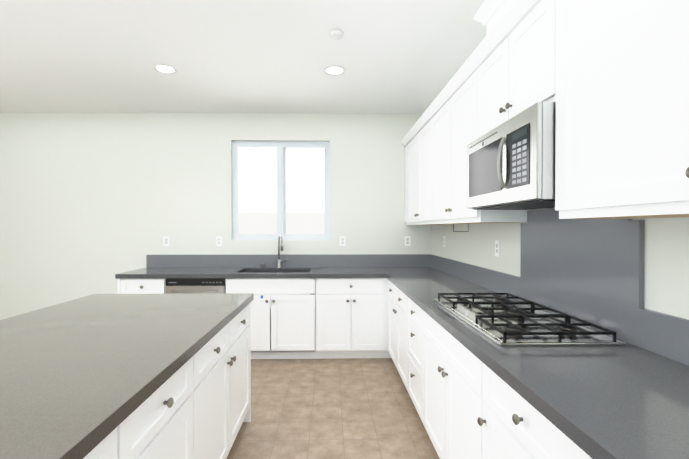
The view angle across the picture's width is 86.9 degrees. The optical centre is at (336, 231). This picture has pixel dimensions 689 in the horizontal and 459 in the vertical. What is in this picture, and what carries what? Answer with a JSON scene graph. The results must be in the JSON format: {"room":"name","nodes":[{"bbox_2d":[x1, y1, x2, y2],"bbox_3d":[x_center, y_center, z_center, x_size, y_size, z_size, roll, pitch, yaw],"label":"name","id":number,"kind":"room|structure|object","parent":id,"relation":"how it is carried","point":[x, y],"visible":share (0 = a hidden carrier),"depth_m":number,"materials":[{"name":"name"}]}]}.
{"room":"kitchen","nodes":[
{"label":"kitchen","id":0,"kind":"room"},
{"bbox_2d":[0,112,146,319],"bbox_3d":[-3.865,-0.044,4.390,3.220,2.745,0.150,0,1,-1],"label":"wall","id":1,"kind":"structure","parent":0,"point":[73,206],"depth_m":4.33,"materials":[{"name":"white paint"}]},
{"bbox_2d":[0,0,486,113],"bbox_3d":[-2.019,-1.440,0.637,6.765,0.120,7.700,0,1,-1],"label":"ceiling","id":2,"kind":"structure","parent":0,"point":[242,56],"depth_m":2.87,"materials":[{"name":"white paint"}]},
{"bbox_2d":[153,64,177,73],"bbox_3d":[-1.477,-1.401,3.128,0.196,0.007,0.196,0,1,-1],"label":"recessed light","id":3,"kind":"object","parent":2,"relation":"in","point":[164,68],"visible":0.98,"depth_m":3.12,"materials":[{"name":"white plastic"}]},
{"bbox_2d":[323,65,345,75],"bbox_3d":[-0.020,-1.401,3.157,0.196,0.007,0.196,0,1,-1],"label":"recessed light","id":4,"kind":"object","parent":2,"relation":"in","point":[334,70],"visible":1,"depth_m":3.15,"materials":[{"name":"white plastic"}]},
{"bbox_2d":[330,30,342,39],"bbox_3d":[-0.003,-1.383,2.557,0.096,0.031,0.096,0,1,-1],"label":"smoke detector","id":5,"kind":"object","parent":2,"relation":"attached to","point":[336,34],"visible":1,"depth_m":2.53,"materials":[{"name":"white plastic"}]},
{"bbox_2d":[146,112,431,254],"bbox_3d":[-0.482,-0.045,4.417,3.545,2.745,0.150,0,1,-1],"label":"wall","id":6,"kind":"structure","parent":0,"point":[189,183],"depth_m":4.33,"materials":[{"name":"white paint"}]},
{"bbox_2d":[163,236,169,245],"bbox_3d":[-2.023,0.109,4.308,0.070,0.116,0.008,0,1,-1],"label":"electrical outlet","id":7,"kind":"object","parent":6,"relation":"attached to","point":[165,240],"visible":1,"depth_m":4.31,"materials":[{"name":"white plastic"}]},
{"bbox_2d":[216,236,221,245],"bbox_3d":[-1.403,0.109,4.320,0.070,0.116,0.007,0,1,-1],"label":"electrical outlet","id":8,"kind":"object","parent":6,"relation":"attached to","point":[218,240],"visible":1,"depth_m":4.32,"materials":[{"name":"white plastic"}]},
{"bbox_2d":[232,141,329,239],"bbox_3d":[-0.672,-0.497,4.402,1.175,1.190,0.072,0,1,-1],"label":"window","id":9,"kind":"structure","parent":6,"relation":"in","point":[281,147],"depth_m":4.38,"materials":[{"name":"white plastic"}]},
{"bbox_2d":[340,236,345,245],"bbox_3d":[0.067,0.108,4.349,0.070,0.116,0.007,0,1,-1],"label":"electrical outlet","id":10,"kind":"object","parent":6,"relation":"attached to","point":[342,240],"visible":1,"depth_m":4.35,"materials":[{"name":"white plastic"}]},
{"bbox_2d":[405,236,409,245],"bbox_3d":[0.847,0.108,4.364,0.070,0.116,0.007,0,1,-1],"label":"electrical outlet","id":11,"kind":"object","parent":6,"relation":"attached to","point":[407,240],"visible":1,"depth_m":4.36,"materials":[{"name":"white plastic"}]},
{"bbox_2d":[227,358,439,458],"bbox_3d":[-2.019,1.425,0.665,6.765,0.120,7.700,0,1,-1],"label":"floor","id":12,"kind":"structure","parent":0,"point":[352,408],"depth_m":2.68,"materials":[{"name":"tile"}]},
{"bbox_2d":[76,297,253,458],"bbox_3d":[-1.110,0.927,1.228,1.104,0.865,2.690,0,1,-1],"label":"kitchen island","id":13,"kind":"object","parent":12,"relation":"on","point":[198,411],"depth_m":1.54,"materials":[{"name":"white painted wood"},{"name":"grey quartz"},{"name":"metal"}]},
{"bbox_2d":[0,293,253,458],"bbox_3d":[-1.125,0.473,1.223,1.115,0.043,2.700,0,1,-1],"label":"island countertop","id":14,"kind":"structure","parent":13,"relation":"on","point":[70,370],"depth_m":1.29,"materials":[{"name":"grey stone"}]},
{"bbox_2d":[115,209,688,458],"bbox_3d":[-0.509,0.613,1.965,3.389,1.478,4.757,0,1,-1],"label":"base cabinets","id":15,"kind":"object","parent":12,"relation":"on","point":[566,344],"depth_m":1.74,"materials":[{"name":"white wood"}]},
{"bbox_2d":[166,278,225,293],"bbox_3d":[-1.451,0.900,3.993,0.600,0.863,0.671,0,1,-1],"label":"dishwasher","id":16,"kind":"object","parent":15,"relation":"in","point":[173,285],"depth_m":3.70,"materials":[{"name":"silver metal"}]},
{"bbox_2d":[261,235,287,267],"bbox_3d":[-0.732,0.226,4.217,0.316,0.388,0.168,0,1,-1],"label":"faucet","id":17,"kind":"object","parent":15,"relation":"on","point":[267,261],"depth_m":4.32,"materials":[{"name":"silver metal"}]},
{"bbox_2d":[433,293,624,345],"bbox_3d":[0.875,0.418,1.877,0.500,0.050,0.910,0,1,-1],"label":"cooktop","id":18,"kind":"object","parent":15,"relation":"in","point":[501,321],"depth_m":1.65,"materials":[{"name":"black metal"}]},
{"bbox_2d":[432,207,688,319],"bbox_3d":[1.290,-0.007,0.621,0.150,2.745,7.510,0,1,-1],"label":"wall","id":19,"kind":"structure","parent":0,"point":[666,265],"depth_m":1.40,"materials":[{"name":"white paint"}]},
{"bbox_2d":[146,209,688,365],"bbox_3d":[-0.509,0.158,1.961,3.389,0.568,4.757,0,1,-1],"label":"backsplash","id":20,"kind":"structure","parent":19,"relation":"attached to","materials":[{"name":"grey stone"}]},
{"bbox_2d":[405,112,454,227],"bbox_3d":[0.989,-0.578,3.673,0.325,1.006,1.064,0,1,-1],"label":"upper cabinet","id":21,"kind":"object","parent":19,"relation":"attached to","point":[417,142],"depth_m":3.69,"materials":[{"name":"white wood"}]},
{"bbox_2d":[443,236,445,246],"bbox_3d":[1.146,0.103,3.885,0.007,0.116,0.070,0,1,-1],"label":"electrical outlet","id":22,"kind":"object","parent":19,"relation":"attached to","point":[444,241],"visible":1,"depth_m":3.87,"materials":[{"name":"white plastic"}]},
{"bbox_2d":[429,56,526,223],"bbox_3d":[1.008,-0.569,2.741,0.325,1.006,1.053,0,1,-1],"label":"upper cabinet","id":23,"kind":"object","parent":19,"relation":"attached to","point":[454,115],"depth_m":2.67,"materials":[{"name":"white wood"}]},
{"bbox_2d":[495,240,499,256],"bbox_3d":[1.171,0.120,2.655,0.007,0.116,0.070,0,1,-1],"label":"electrical outlet","id":24,"kind":"object","parent":19,"relation":"attached to","point":[497,248],"visible":1,"depth_m":2.64,"materials":[{"name":"white plastic"}]},
{"bbox_2d":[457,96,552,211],"bbox_3d":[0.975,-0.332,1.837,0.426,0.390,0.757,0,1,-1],"label":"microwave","id":25,"kind":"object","parent":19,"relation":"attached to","point":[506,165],"depth_m":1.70,"materials":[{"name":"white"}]},
{"bbox_2d":[466,102,555,209],"bbox_3d":[0.975,-0.328,1.837,0.427,0.395,0.756,0,1,-1],"label":"microwave","id":26,"kind":"object","parent":19,"relation":"attached to","point":[511,166],"depth_m":1.63,"materials":[{"name":"silver metal"}]},
{"bbox_2d":[477,0,552,127],"bbox_3d":[1.025,-0.795,1.832,0.325,0.536,0.760,0,1,-1],"label":"upper cabinet","id":27,"kind":"object","parent":19,"relation":"attached to","point":[515,63],"depth_m":1.75,"materials":[{"name":"white wood"}]},
{"bbox_2d":[549,0,680,218],"bbox_3d":[1.039,-0.553,1.118,0.325,1.006,0.673,0,1,-1],"label":"upper cabinet","id":28,"kind":"object","parent":19,"relation":"attached to","point":[573,109],"depth_m":1.16,"materials":[{"name":"white wood"}]},
{"bbox_2d":[677,0,688,217],"bbox_3d":[1.051,-0.547,0.540,0.325,1.006,0.736,0,1,-1],"label":"upper cabinet","id":29,"kind":"object","parent":19,"relation":"attached to","point":[683,20],"depth_m":0.93,"materials":[{"name":"white wood"}]},
{"label":"outside","id":30,"kind":"structure","parent":0,"visible":0},
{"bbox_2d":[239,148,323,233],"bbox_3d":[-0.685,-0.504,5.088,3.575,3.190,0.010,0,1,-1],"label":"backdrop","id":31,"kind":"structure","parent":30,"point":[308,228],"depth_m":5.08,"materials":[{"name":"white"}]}
]}

